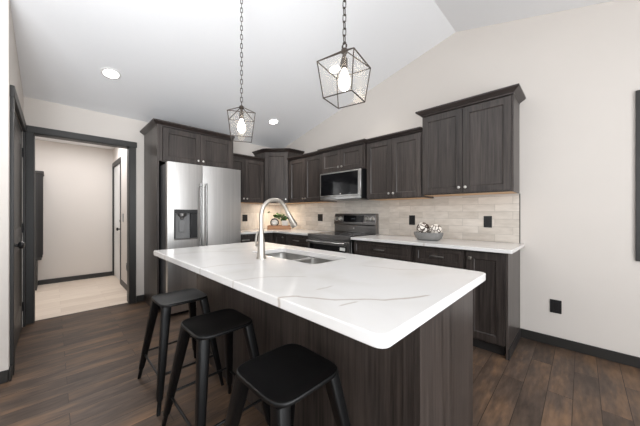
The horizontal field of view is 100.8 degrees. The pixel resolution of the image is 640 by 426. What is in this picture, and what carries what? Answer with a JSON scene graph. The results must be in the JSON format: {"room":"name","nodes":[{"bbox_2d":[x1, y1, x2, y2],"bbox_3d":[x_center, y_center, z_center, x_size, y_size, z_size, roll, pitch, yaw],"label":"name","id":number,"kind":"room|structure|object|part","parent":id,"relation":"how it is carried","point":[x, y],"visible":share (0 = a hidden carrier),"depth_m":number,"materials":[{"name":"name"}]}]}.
{"room":"kitchen","nodes":[
{"label":"kitchen","id":0,"kind":"room"},
{"bbox_2d":[0,0,22,371],"bbox_3d":[-2.770,-0.192,2.343,1.366,2.804,0.120,0,0,45],"label":"wall","id":1,"kind":"structure","parent":0,"point":[9,63],"depth_m":1.90,"materials":[{"name":"paint"}]},
{"bbox_2d":[10,85,26,374],"bbox_3d":[-2.740,0.130,2.414,1.280,2.160,0.024,0,0,45],"label":"trim","id":2,"kind":"structure","parent":1,"relation":"attached to","point":[15,105],"depth_m":1.97,"materials":[{"name":"black wood"}]},
{"bbox_2d":[15,114,24,350],"bbox_3d":[-2.745,0.167,2.418,1.127,2.066,0.112,0,0,45],"label":"door","id":3,"kind":"structure","parent":1,"relation":"in","point":[19,151],"depth_m":2.56,"materials":[{"name":"black wood"}]},
{"bbox_3d":[-2.378,0.255,2.083,0.064,0.063,0.072,0,0,45],"label":"knob","id":4,"kind":"part","parent":3,"relation":"part of","materials":[{"name":"black metal"}]},
{"bbox_2d":[35,139,112,279],"bbox_3d":[-4.562,-0.010,4.688,0.120,2.440,1.800,0,0,45],"label":"wall","id":5,"kind":"structure","parent":0,"point":[77,179],"depth_m":4.76,"materials":[{"name":"paint"}]},
{"bbox_2d":[38,271,111,284],"bbox_3d":[-4.525,1.170,4.630,0.014,0.080,1.430,0,0,45],"label":"baseboard","id":6,"kind":"structure","parent":5,"relation":"attached to","point":[95,275],"depth_m":4.74,"materials":[{"name":"black wood"}]},
{"bbox_2d":[113,147,126,283],"bbox_3d":[-3.253,-0.010,4.461,2.060,2.440,0.120,0,0,45],"label":"wall","id":7,"kind":"structure","parent":0,"point":[117,152],"depth_m":4.37,"materials":[{"name":"paint"}]},
{"bbox_2d":[112,157,120,283],"bbox_3d":[-3.714,0.125,4.837,0.875,2.170,0.025,0,0,45],"label":"trim","id":8,"kind":"structure","parent":7,"relation":"attached to","point":[118,160],"depth_m":5.12,"materials":[{"name":"black wood"}]},
{"bbox_2d":[114,164,119,279],"bbox_3d":[-3.716,0.162,4.838,0.802,2.076,0.106,0,0,45],"label":"door","id":9,"kind":"structure","parent":7,"relation":"in","point":[117,168],"depth_m":4.92,"materials":[{"name":"white paint"}]},
{"bbox_2d":[121,279,126,290],"bbox_3d":[-2.973,1.170,4.089,1.140,0.080,0.014,0,0,45],"label":"baseboard","id":10,"kind":"structure","parent":7,"relation":"attached to","point":[123,283],"depth_m":4.27,"materials":[{"name":"brown wood"}]},
{"bbox_2d":[23,96,280,295],"bbox_3d":[-2.041,-0.028,4.129,0.128,2.475,3.685,0,0,45],"label":"wall","id":11,"kind":"structure","parent":0,"point":[36,112],"depth_m":3.51,"materials":[{"name":"paint"}]},
{"bbox_2d":[26,125,136,324],"bbox_3d":[-2.890,0.128,3.268,0.154,2.164,1.023,0,0,45],"label":"trim","id":12,"kind":"structure","parent":11,"relation":"attached to","point":[32,131],"depth_m":2.97,"materials":[{"name":"black wood"}]},
{"bbox_2d":[136,295,143,301],"bbox_3d":[-2.459,1.167,3.618,0.014,0.085,0.089,0,0,45],"label":"baseboard","id":13,"kind":"structure","parent":11,"relation":"attached to","point":[139,298],"depth_m":3.61,"materials":[{"name":"black wood"}]},
{"bbox_2d":[242,215,247,220],"bbox_3d":[-1.343,0.090,4.736,0.008,0.120,0.100,0,0,45],"label":"outlet","id":14,"kind":"object","parent":11,"relation":"attached to","point":[244,217],"visible":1,"depth_m":4.73,"materials":[{"name":"black plastic"}]},
{"bbox_2d":[233,153,264,203],"bbox_3d":[-1.343,-0.563,4.490,0.371,0.780,0.742,0,0,45],"label":"upper cabinet","id":15,"kind":"object","parent":11,"relation":"attached to","point":[251,167],"visible":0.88,"depth_m":4.46,"materials":[{"name":"brown wood"}]},
{"bbox_3d":[-1.371,-0.540,4.257,0.020,0.707,0.348,0,0,45],"label":"door","id":16,"kind":"part","parent":15,"relation":"part of","materials":[{"name":"brown wood"}]},
{"bbox_3d":[-1.343,-0.931,4.490,0.371,0.043,0.742,0,0,45],"label":"crown","id":17,"kind":"part","parent":15,"relation":"part of","materials":[{"name":"brown wood"}]},
{"bbox_3d":[-1.122,-0.540,4.509,0.020,0.707,0.351,0,0,45],"label":"door","id":18,"kind":"part","parent":15,"relation":"part of","materials":[{"name":"brown wood"}]},
{"bbox_2d":[10,0,613,149],"bbox_3d":[-2.176,-1.692,1.072,8.700,0.925,8.220,0,0,45],"label":"ceiling","id":19,"kind":"structure","parent":0,"point":[177,61],"depth_m":2.75,"materials":[{"name":"paint"}]},
{"bbox_2d":[100,67,121,79],"bbox_3d":[-2.185,-1.458,2.765,0.175,0.052,0.172,0,0,-39],"label":"recessed light","id":20,"kind":"object","parent":19,"relation":"in","point":[110,73],"visible":1,"depth_m":2.76,"materials":[{"name":"white paint"}]},
{"bbox_2d":[227,0,255,142],"bbox_3d":[-0.615,-1.219,2.073,0.205,1.285,0.206,0,0,-16],"label":"pendant light","id":21,"kind":"object","parent":19,"relation":"hanging from","point":[241,126],"visible":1,"depth_m":2.06,"materials":[{"name":"brown metal"}]},
{"bbox_2d":[239,112,243,118],"bbox_3d":[-0.615,-0.764,2.073,0.032,0.055,0.032,0,0,-16],"label":"socket","id":22,"kind":"object","parent":21,"relation":"attached to","point":[241,115],"depth_m":2.06,"materials":[{"name":"brown metal"}]},
{"bbox_3d":[-0.615,-1.327,2.073,0.017,0.991,0.017,0,0,29],"label":"chain","id":23,"kind":"part","parent":21,"relation":"part of","materials":[{"name":"brown metal"}]},
{"bbox_3d":[-0.615,-0.682,2.073,0.059,0.110,0.060,0,0,-16],"label":"bulb","id":24,"kind":"part","parent":21,"relation":"part of","materials":[{"name":"white glass"}]},
{"bbox_2d":[268,119,278,124],"bbox_3d":[-0.742,-1.459,4.217,0.175,0.052,0.172,0,0,-39],"label":"recessed light","id":25,"kind":"object","parent":19,"relation":"in","point":[271,121],"visible":1,"depth_m":4.21,"materials":[{"name":"white paint"}]},
{"bbox_2d":[328,64,341,73],"bbox_3d":[0.185,-1.779,3.267,0.175,0.052,0.172,0,0,-39],"label":"recessed light","id":26,"kind":"object","parent":19,"relation":"in","point":[334,68],"visible":0.72,"depth_m":3.26,"materials":[{"name":"white paint"}]},
{"bbox_2d":[317,0,370,108],"bbox_3d":[0.124,-1.306,1.341,0.206,1.472,0.205,0,0,33],"label":"pendant light","id":27,"kind":"object","parent":19,"relation":"hanging from","point":[344,79],"visible":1,"depth_m":1.33,"materials":[{"name":"brown metal"}]},
{"bbox_3d":[0.124,-1.407,1.341,0.017,1.166,0.017,0,0,-12],"label":"chain","id":28,"kind":"part","parent":27,"relation":"part of","materials":[{"name":"brown metal"}]},
{"bbox_2d":[341,57,347,68],"bbox_3d":[0.124,-0.757,1.341,0.032,0.055,0.032,0,0,33],"label":"socket","id":29,"kind":"object","parent":27,"relation":"attached to","point":[344,61],"depth_m":1.33,"materials":[{"name":"brown metal"}]},
{"bbox_3d":[0.124,-0.675,1.341,0.060,0.110,0.059,0,0,33],"label":"bulb","id":30,"kind":"part","parent":27,"relation":"part of","materials":[{"name":"white glass"}]},
{"bbox_2d":[0,275,639,425],"bbox_3d":[-2.176,1.240,1.072,8.700,0.060,8.220,0,0,45],"label":"floor","id":31,"kind":"structure","parent":0,"point":[79,368],"depth_m":1.92,"materials":[{"name":"brown wood"}]},
{"bbox_2d":[35,171,43,290],"bbox_3d":[-4.689,0.275,4.144,0.425,1.870,0.505,0,0,45],"label":"hall tree","id":32,"kind":"object","parent":31,"relation":"on","point":[39,175],"visible":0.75,"depth_m":4.14,"materials":[{"name":"brown wood"}]},
{"bbox_3d":[-4.579,0.040,3.990,0.022,1.320,0.440,0,0,45],"label":"panel","id":33,"kind":"part","parent":32,"relation":"part of","materials":[{"name":"black wood"}]},
{"bbox_2d":[137,288,223,416],"bbox_3d":[-1.007,0.902,1.901,0.524,0.615,0.416,0,0,45],"label":"bar stool","id":34,"kind":"object","parent":31,"relation":"on","point":[167,300],"visible":0.91,"depth_m":1.86,"materials":[{"name":"black metal"}]},
{"bbox_3d":[-1.236,0.910,1.920,0.204,0.599,0.064,0,0,20],"label":"leg","id":35,"kind":"part","parent":34,"relation":"part of","materials":[{"name":"black metal"}]},
{"bbox_3d":[-0.986,0.910,1.672,0.064,0.599,0.204,0,0,-21],"label":"leg","id":36,"kind":"part","parent":34,"relation":"part of","materials":[{"name":"black metal"}]},
{"bbox_3d":[-1.007,0.604,1.901,0.312,0.018,0.312,0,0,45],"label":"seat","id":37,"kind":"part","parent":34,"relation":"part of","materials":[{"name":"black metal"}]},
{"bbox_3d":[-1.028,0.910,2.130,0.064,0.599,0.204,0,0,-21],"label":"leg","id":38,"kind":"part","parent":34,"relation":"part of","materials":[{"name":"black metal"}]},
{"bbox_3d":[-0.778,0.910,1.882,0.204,0.599,0.064,0,0,20],"label":"leg","id":39,"kind":"part","parent":34,"relation":"part of","materials":[{"name":"black metal"}]},
{"bbox_2d":[140,118,234,312],"bbox_3d":[-1.854,0.044,3.740,0.699,2.332,1.035,0,0,45],"label":"tall cabinet","id":40,"kind":"object","parent":31,"relation":"on","point":[164,141],"visible":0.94,"depth_m":3.43,"materials":[{"name":"brown wood"}]},
{"bbox_3d":[-2.193,0.071,3.433,0.648,2.278,0.022,0,0,45],"label":"panel","id":41,"kind":"part","parent":40,"relation":"part of","materials":[{"name":"brown wood"}]},
{"bbox_3d":[-1.775,-0.850,3.409,0.020,0.405,0.447,0,0,45],"label":"door","id":42,"kind":"part","parent":40,"relation":"part of","materials":[{"name":"brown wood"}]},
{"bbox_3d":[-1.854,-1.094,3.740,0.699,0.056,1.035,0,0,45],"label":"crown","id":43,"kind":"part","parent":40,"relation":"part of","materials":[{"name":"brown wood"}]},
{"bbox_3d":[-1.458,-0.850,3.729,0.020,0.405,0.447,0,0,45],"label":"door","id":44,"kind":"part","parent":40,"relation":"part of","materials":[{"name":"brown wood"}]},
{"bbox_2d":[159,161,240,315],"bbox_3d":[-1.722,0.307,3.657,0.946,1.806,0.920,0,0,45],"label":"refrigerator","id":45,"kind":"object","parent":31,"relation":"on","point":[199,205],"visible":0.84,"depth_m":3.25,"materials":[{"name":"silver metal"}]},
{"bbox_3d":[-1.658,0.040,3.178,0.100,0.070,0.100,0,0,45],"label":"spout","id":46,"kind":"part","parent":45,"relation":"part of","materials":[{"name":"silver metal"}]},
{"bbox_3d":[-1.635,0.287,3.198,0.071,1.766,0.391,0,0,45],"label":"door","id":47,"kind":"part","parent":45,"relation":"part of","materials":[{"name":"silver metal"}]},
{"bbox_3d":[-1.478,0.110,3.273,0.058,0.960,0.022,0,0,45],"label":"handle","id":48,"kind":"part","parent":45,"relation":"part of","materials":[{"name":"metal"}]},
{"bbox_3d":[-1.429,0.110,3.322,0.058,0.960,0.022,0,0,45],"label":"handle","id":49,"kind":"part","parent":45,"relation":"part of","materials":[{"name":"metal"}]},
{"bbox_3d":[-1.308,0.287,3.526,0.074,1.766,0.523,0,0,45],"label":"door","id":50,"kind":"part","parent":45,"relation":"part of","materials":[{"name":"silver metal"}]},
{"bbox_2d":[161,308,270,425],"bbox_3d":[-0.568,0.902,1.461,0.524,0.615,0.416,0,0,45],"label":"bar stool","id":51,"kind":"object","parent":31,"relation":"on","point":[204,327],"visible":0.94,"depth_m":1.43,"materials":[{"name":"black metal"}]},
{"bbox_3d":[-0.797,0.910,1.480,0.204,0.599,0.064,0,0,20],"label":"leg","id":52,"kind":"part","parent":51,"relation":"part of","materials":[{"name":"black metal"}]},
{"bbox_3d":[-0.547,0.910,1.232,0.064,0.599,0.204,0,0,-21],"label":"leg","id":53,"kind":"part","parent":51,"relation":"part of","materials":[{"name":"black metal"}]},
{"bbox_3d":[-0.568,0.604,1.461,0.312,0.018,0.312,0,0,45],"label":"seat","id":54,"kind":"part","parent":51,"relation":"part of","materials":[{"name":"black metal"}]},
{"bbox_3d":[-0.589,0.910,1.690,0.064,0.599,0.204,0,0,-21],"label":"leg","id":55,"kind":"part","parent":51,"relation":"part of","materials":[{"name":"black metal"}]},
{"bbox_3d":[-0.340,0.910,1.442,0.204,0.599,0.064,0,0,20],"label":"leg","id":56,"kind":"part","parent":51,"relation":"part of","materials":[{"name":"black metal"}]},
{"bbox_2d":[241,234,255,242],"bbox_3d":[-1.360,0.769,4.281,0.638,0.882,0.420,0,0,45],"label":"base cabinet","id":57,"kind":"object","parent":31,"relation":"on","point":[244,237],"visible":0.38,"depth_m":4.12,"materials":[{"name":"brown wood"}]},
{"bbox_2d":[257,233,285,244],"bbox_3d":[-0.786,0.769,4.659,0.921,0.882,0.922,0,0,45],"label":"base cabinet","id":58,"kind":"object","parent":31,"relation":"on","point":[277,238],"visible":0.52,"depth_m":4.37,"materials":[{"name":"brown wood"}]},
{"bbox_3d":[-0.907,0.719,4.342,0.020,0.753,0.280,0,0,45],"label":"door","id":59,"kind":"part","parent":58,"relation":"part of","materials":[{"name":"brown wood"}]},
{"bbox_3d":[-0.662,0.719,4.344,0.281,0.753,0.020,0,0,45],"label":"door","id":60,"kind":"part","parent":58,"relation":"part of","materials":[{"name":"brown wood"}]},
{"bbox_2d":[241,228,330,235],"bbox_3d":[-0.725,0.311,4.298,1.502,0.030,1.336,0,0,45],"label":"countertop","id":61,"kind":"structure","parent":58,"relation":"on","point":[247,231],"depth_m":4.23,"materials":[{"name":"stone"}]},
{"bbox_2d":[267,225,290,229],"bbox_3d":[-0.737,0.260,4.798,0.400,0.072,0.180,0,0,0],"label":"wooden tray","id":62,"kind":"object","parent":61,"relation":"on","point":[269,227],"visible":0.92,"depth_m":4.71,"materials":[{"name":"brown wood"}]},
{"bbox_2d":[270,218,278,225],"bbox_3d":[-0.822,0.190,4.787,0.133,0.187,0.123,0,0,30],"label":"decorative orb","id":63,"kind":"object","parent":62,"relation":"on","point":[274,222],"visible":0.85,"depth_m":4.75,"materials":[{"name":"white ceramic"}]},
{"bbox_2d":[268,211,288,225],"bbox_3d":[-0.734,0.125,4.801,0.440,0.317,0.200,0,0,0],"label":"potted plant","id":64,"kind":"object","parent":62,"relation":"on","point":[283,219],"visible":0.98,"depth_m":4.78,"materials":[{"name":"green plant"}]},
{"bbox_3d":[-0.632,0.210,4.808,0.116,0.145,0.116,0,0,0],"label":"pot","id":65,"kind":"part","parent":64,"relation":"part of","materials":[{"name":"white ceramic"}]},
{"bbox_2d":[224,343,350,425],"bbox_3d":[-0.125,0.902,1.018,0.524,0.615,0.416,0,0,45],"label":"bar stool","id":66,"kind":"object","parent":31,"relation":"on","point":[282,376],"visible":1,"depth_m":0.99,"materials":[{"name":"black metal"}]},
{"bbox_3d":[-0.354,0.910,1.036,0.204,0.599,0.064,0,0,20],"label":"leg","id":67,"kind":"part","parent":66,"relation":"part of","materials":[{"name":"black metal"}]},
{"bbox_3d":[-0.104,0.910,0.789,0.064,0.599,0.204,0,0,-21],"label":"leg","id":68,"kind":"part","parent":66,"relation":"part of","materials":[{"name":"black metal"}]},
{"bbox_3d":[-0.125,0.604,1.018,0.312,0.018,0.312,0,0,45],"label":"seat","id":69,"kind":"part","parent":66,"relation":"part of","materials":[{"name":"black metal"}]},
{"bbox_3d":[-0.146,0.910,1.246,0.064,0.599,0.204,0,0,-21],"label":"leg","id":70,"kind":"part","parent":66,"relation":"part of","materials":[{"name":"black metal"}]},
{"bbox_3d":[0.104,0.910,0.999,0.204,0.599,0.064,0,0,20],"label":"leg","id":71,"kind":"part","parent":66,"relation":"part of","materials":[{"name":"black metal"}]},
{"bbox_2d":[285,234,308,247],"bbox_3d":[-0.150,0.769,4.229,0.585,0.882,0.638,0,0,45],"label":"base cabinet","id":72,"kind":"object","parent":31,"relation":"on","point":[290,239],"visible":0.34,"depth_m":4.02,"materials":[{"name":"brown wood"}]},
{"bbox_2d":[196,257,472,425],"bbox_3d":[-0.160,0.772,1.821,2.010,0.876,0.608,0,0,45],"label":"base cabinet","id":73,"kind":"object","parent":31,"relation":"on","point":[425,378],"visible":0.34,"depth_m":1.12,"materials":[{"name":"brown wood"}]},
{"bbox_3d":[-0.384,0.772,1.639,1.947,0.876,0.019,0,0,45],"label":"panel","id":74,"kind":"part","parent":73,"relation":"part of","materials":[{"name":"brown wood"}]},
{"bbox_2d":[154,241,485,348],"bbox_3d":[-0.246,0.314,1.704,2.077,0.036,0.965,0,0,45],"label":"countertop","id":75,"kind":"structure","parent":73,"relation":"on","point":[375,302],"depth_m":1.11,"materials":[{"name":"stone"}]},
{"bbox_2d":[255,198,297,258],"bbox_3d":[-0.299,0.097,1.826,0.098,0.398,0.331,0,0,45],"label":"faucet","id":76,"kind":"object","parent":75,"relation":"on","point":[260,244],"visible":1,"depth_m":1.72,"materials":[{"name":"silver metal"}]},
{"bbox_3d":[-0.307,0.004,1.793,0.026,0.213,0.239,0,0,45],"label":"spout","id":77,"kind":"part","parent":76,"relation":"part of","materials":[{"name":"silver metal"}]},
{"bbox_2d":[265,252,332,263],"bbox_3d":[-0.173,0.426,1.882,0.734,0.187,0.349,0,0,45],"label":"sink","id":78,"kind":"object","parent":75,"relation":"in","point":[300,258],"visible":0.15,"depth_m":2.07,"materials":[{"name":"metal"}]},
{"bbox_2d":[265,252,308,259],"bbox_3d":[-0.308,0.426,2.015,0.356,0.187,0.349,0,0,45],"label":"basin","id":79,"kind":"object","parent":78,"relation":"in","point":[289,256],"depth_m":2.19,"materials":[{"name":"silver metal"}]},
{"bbox_2d":[304,258,332,263],"bbox_3d":[-0.039,0.426,1.749,0.356,0.187,0.349,0,0,45],"label":"basin","id":80,"kind":"object","parent":78,"relation":"in","point":[306,260],"depth_m":1.95,"materials":[{"name":"silver metal"}]},
{"bbox_3d":[0.547,0.772,1.120,0.019,0.876,0.608,0,0,45],"label":"panel","id":81,"kind":"part","parent":73,"relation":"part of","materials":[{"name":"brown wood"}]},
{"bbox_2d":[306,214,378,253],"bbox_3d":[0.299,0.610,3.715,0.764,1.200,0.717,0,0,45],"label":"range","id":82,"kind":"object","parent":31,"relation":"on","point":[339,240],"visible":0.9,"depth_m":3.69,"materials":[{"name":"metal"}]},
{"bbox_3d":[0.069,0.385,3.483,0.684,0.028,0.065,0,0,45],"label":"handle","id":83,"kind":"part","parent":82,"relation":"part of","materials":[{"name":"silver metal"}]},
{"bbox_3d":[0.105,0.675,3.519,0.752,0.640,0.039,0,0,45],"label":"oven door","id":84,"kind":"part","parent":82,"relation":"part of","materials":[{"name":"metal"}]},
{"bbox_3d":[0.106,0.317,3.521,0.764,0.062,0.036,0,0,45],"label":"trim","id":85,"kind":"part","parent":82,"relation":"part of","materials":[{"name":"metal"}]},
{"bbox_2d":[314,231,375,237],"bbox_3d":[0.299,0.296,3.715,0.764,0.017,0.570,0,0,45],"label":"cooktop","id":86,"kind":"object","parent":82,"relation":"in","point":[333,234],"depth_m":3.62,"materials":[{"name":"black glass"}]},
{"bbox_2d":[354,240,413,261],"bbox_3d":[0.885,0.769,3.204,0.772,0.882,0.638,0,0,45],"label":"base cabinet","id":87,"kind":"object","parent":31,"relation":"on","point":[401,252],"visible":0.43,"depth_m":2.96,"materials":[{"name":"brown wood"}]},
{"bbox_2d":[351,234,523,253],"bbox_3d":[1.177,0.311,2.899,1.619,0.030,0.646,0,0,45],"label":"countertop","id":88,"kind":"structure","parent":87,"relation":"on","point":[486,246],"depth_m":2.61,"materials":[{"name":"stone"}]},
{"bbox_2d":[414,231,442,240],"bbox_3d":[1.178,0.253,2.880,0.312,0.086,0.216,0,0,45],"label":"bowl","id":89,"kind":"object","parent":88,"relation":"on","point":[429,236],"visible":0.9,"depth_m":2.79,"materials":[{"name":"grey ceramic"}]},
{"bbox_2d":[416,222,429,232],"bbox_3d":[1.138,0.173,2.919,0.140,0.138,0.140,0,0,45],"label":"decorative ball","id":90,"kind":"object","parent":89,"relation":"in","point":[423,227],"visible":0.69,"depth_m":2.87,"materials":[{"name":"tile"}]},
{"bbox_2d":[429,224,441,232],"bbox_3d":[1.235,0.179,2.823,0.128,0.126,0.128,0,0,-13],"label":"decorative ball","id":91,"kind":"object","parent":89,"relation":"in","point":[435,228],"visible":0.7,"depth_m":2.78,"materials":[{"name":"tile"}]},
{"bbox_2d":[414,245,465,269],"bbox_3d":[1.334,0.769,2.759,0.488,0.882,0.638,0,0,45],"label":"base cabinet","id":92,"kind":"object","parent":31,"relation":"on","point":[445,257],"visible":0.27,"depth_m":2.53,"materials":[{"name":"brown wood"}]},
{"bbox_2d":[466,249,520,360],"bbox_3d":[1.626,0.769,2.473,0.326,0.882,0.634,0,0,45],"label":"base cabinet","id":93,"kind":"object","parent":31,"relation":"on","point":[496,301],"visible":0.83,"depth_m":2.26,"materials":[{"name":"brown wood"}]},
{"bbox_3d":[1.422,0.719,2.279,0.284,0.753,0.020,0,0,45],"label":"door","id":94,"kind":"part","parent":93,"relation":"part of","materials":[{"name":"brown wood"}]},
{"bbox_3d":[1.747,0.769,2.386,0.016,0.882,0.588,0,0,45],"label":"panel","id":95,"kind":"part","parent":93,"relation":"part of","materials":[{"name":"brown wood"}]},
{"bbox_3d":[1.750,1.167,2.372,0.008,0.085,0.574,0,0,45],"label":"baseboard","id":96,"kind":"part","parent":93,"relation":"part of","materials":[{"name":"brown wood"}]},
{"bbox_2d":[281,0,639,356],"bbox_3d":[1.464,-0.422,3.161,6.230,3.265,0.128,0,0,45],"label":"wall","id":97,"kind":"structure","parent":0,"point":[577,70],"depth_m":2.42,"materials":[{"name":"paint"}]},
{"bbox_2d":[252,148,304,203],"bbox_3d":[-0.763,-0.646,4.827,0.719,0.947,0.653,0,0,45],"label":"upper cabinet","id":98,"kind":"object","parent":97,"relation":"attached to","point":[276,163],"visible":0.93,"depth_m":4.62,"materials":[{"name":"brown wood"}]},
{"bbox_3d":[-0.760,-0.619,4.612,0.399,0.863,0.020,0,0,5],"label":"door","id":99,"kind":"part","parent":98,"relation":"part of","materials":[{"name":"brown wood"}]},
{"bbox_3d":[-0.763,-1.092,4.827,0.719,0.056,0.653,0,0,45],"label":"crown","id":100,"kind":"part","parent":98,"relation":"part of","materials":[{"name":"brown wood"}]},
{"bbox_2d":[287,151,336,202],"bbox_3d":[-0.148,-0.563,4.417,0.833,0.780,0.371,0,0,45],"label":"upper cabinet","id":101,"kind":"object","parent":97,"relation":"attached to","point":[305,170],"visible":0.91,"depth_m":4.29,"materials":[{"name":"brown wood"}]},
{"bbox_3d":[-0.384,-0.540,4.448,0.394,0.707,0.020,0,0,45],"label":"door","id":102,"kind":"part","parent":101,"relation":"part of","materials":[{"name":"brown wood"}]},
{"bbox_3d":[-0.148,-0.931,4.417,0.833,0.043,0.371,0,0,45],"label":"crown","id":103,"kind":"part","parent":101,"relation":"part of","materials":[{"name":"brown wood"}]},
{"bbox_3d":[-0.103,-0.540,4.170,0.387,0.707,0.020,0,0,45],"label":"door","id":104,"kind":"part","parent":101,"relation":"part of","materials":[{"name":"brown wood"}]},
{"bbox_2d":[318,214,322,220],"bbox_3d":[0.004,0.078,4.511,0.115,0.120,0.008,0,0,45],"label":"outlet","id":105,"kind":"object","parent":97,"relation":"attached to","point":[320,216],"visible":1,"depth_m":4.50,"materials":[{"name":"black plastic"}]},
{"bbox_2d":[317,139,366,173],"bbox_3d":[0.411,-0.768,3.829,0.856,0.366,0.419,0,0,45],"label":"upper cabinet","id":106,"kind":"object","parent":97,"relation":"attached to","point":[352,155],"visible":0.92,"depth_m":3.65,"materials":[{"name":"brown wood"}]},
{"bbox_3d":[0.163,-0.744,3.844,0.371,0.293,0.020,0,0,45],"label":"door","id":107,"kind":"part","parent":106,"relation":"part of","materials":[{"name":"brown wood"}]},
{"bbox_3d":[0.411,-0.928,3.829,0.856,0.045,0.419,0,0,45],"label":"crown","id":108,"kind":"part","parent":106,"relation":"part of","materials":[{"name":"brown wood"}]},
{"bbox_3d":[0.429,-0.744,3.580,0.371,0.293,0.020,0,0,45],"label":"door","id":109,"kind":"part","parent":106,"relation":"part of","materials":[{"name":"brown wood"}]},
{"bbox_2d":[320,168,366,200],"bbox_3d":[0.402,-0.383,3.839,0.744,0.401,0.400,0,0,45],"label":"microwave","id":110,"kind":"object","parent":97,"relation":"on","point":[348,185],"visible":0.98,"depth_m":3.64,"materials":[{"name":"silver metal"}]},
{"bbox_3d":[0.255,-0.407,3.708,0.679,0.310,0.004,0,0,45],"label":"glass","id":111,"kind":"part","parent":110,"relation":"part of","materials":[{"name":"black glass"}]},
{"bbox_2d":[366,127,433,200],"bbox_3d":[0.973,-0.563,3.307,0.742,0.780,0.371,0,0,45],"label":"upper cabinet","id":112,"kind":"object","parent":97,"relation":"attached to","point":[394,160],"visible":0.96,"depth_m":3.16,"materials":[{"name":"brown wood"}]},
{"bbox_3d":[0.743,-0.540,3.332,0.357,0.707,0.020,0,0,45],"label":"door","id":113,"kind":"part","parent":112,"relation":"part of","materials":[{"name":"brown wood"}]},
{"bbox_3d":[0.973,-0.931,3.307,0.742,0.043,0.371,0,0,45],"label":"crown","id":114,"kind":"part","parent":112,"relation":"part of","materials":[{"name":"brown wood"}]},
{"bbox_3d":[1.000,-0.540,3.078,0.357,0.707,0.020,0,0,45],"label":"door","id":115,"kind":"part","parent":112,"relation":"part of","materials":[{"name":"brown wood"}]},
{"bbox_2d":[409,215,414,224],"bbox_3d":[1.168,0.090,3.357,0.078,0.120,0.008,0,0,45],"label":"outlet","id":116,"kind":"object","parent":97,"relation":"attached to","point":[411,217],"visible":1,"depth_m":3.35,"materials":[{"name":"black plastic"}]},
{"bbox_2d":[415,83,525,196],"bbox_3d":[1.525,-0.656,2.747,0.930,0.927,0.389,0,0,45],"label":"upper cabinet","id":117,"kind":"object","parent":97,"relation":"attached to","point":[471,145],"visible":1,"depth_m":2.59,"materials":[{"name":"brown wood"}]},
{"bbox_3d":[1.286,-0.627,2.793,0.402,0.841,0.020,0,0,45],"label":"door","id":118,"kind":"part","parent":117,"relation":"part of","materials":[{"name":"brown wood"}]},
{"bbox_3d":[1.525,-1.092,2.747,0.930,0.056,0.389,0,0,45],"label":"crown","id":119,"kind":"part","parent":117,"relation":"part of","materials":[{"name":"brown wood"}]},
{"bbox_3d":[1.573,-0.627,2.510,0.397,0.841,0.020,0,0,45],"label":"door","id":120,"kind":"part","parent":117,"relation":"part of","materials":[{"name":"brown wood"}]},
{"bbox_2d":[484,216,491,227],"bbox_3d":[1.758,0.092,2.773,0.075,0.120,0.008,0,0,45],"label":"outlet","id":121,"kind":"object","parent":97,"relation":"attached to","point":[487,219],"visible":1,"depth_m":2.77,"materials":[{"name":"black plastic"}]},
{"bbox_2d":[519,194,519,242],"bbox_3d":[1.956,0.053,2.588,0.006,0.486,0.010,0,0,45],"label":"trim","id":122,"kind":"structure","parent":97,"relation":"attached to","point":[519,194],"depth_m":2.59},
{"bbox_2d":[550,299,561,313],"bbox_3d":[2.142,0.850,2.404,0.080,0.120,0.008,0,0,45],"label":"outlet","id":123,"kind":"object","parent":97,"relation":"attached to","point":[555,305],"visible":1,"depth_m":2.40,"materials":[{"name":"black plastic"}]},
{"bbox_2d":[553,302,557,310],"bbox_3d":[2.140,0.850,2.402,0.034,0.068,0.002,0,0,45],"label":"receptacle","id":124,"kind":"object","parent":123,"relation":"attached to","point":[555,304],"depth_m":2.40,"materials":[{"name":"black plastic"}]},
{"bbox_2d":[520,328,639,368],"bbox_3d":[2.795,1.167,1.754,2.358,0.085,0.014,0,0,45],"label":"baseboard","id":125,"kind":"structure","parent":97,"relation":"attached to","point":[633,361],"depth_m":2.27,"materials":[{"name":"black wood"}]},
{"bbox_2d":[635,90,639,260],"bbox_3d":[2.954,-0.290,1.660,1.264,1.330,0.124,0,0,45],"label":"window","id":126,"kind":"structure","parent":97,"relation":"in","point":[637,93],"depth_m":2.06,"materials":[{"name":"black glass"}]},
{"bbox_3d":[-3.930,-0.192,0.286,0.120,2.804,4.435,0,0,45],"label":"wall","id":127,"kind":"structure","parent":0,"visible":0},
{"bbox_2d":[0,365,12,383],"bbox_3d":[-3.863,1.167,0.314,0.090,0.085,4.569,0,0,45],"label":"baseboard","id":128,"kind":"structure","parent":127,"relation":"attached to","point":[6,375],"depth_m":1.89,"materials":[{"name":"black wood"}]}
]}

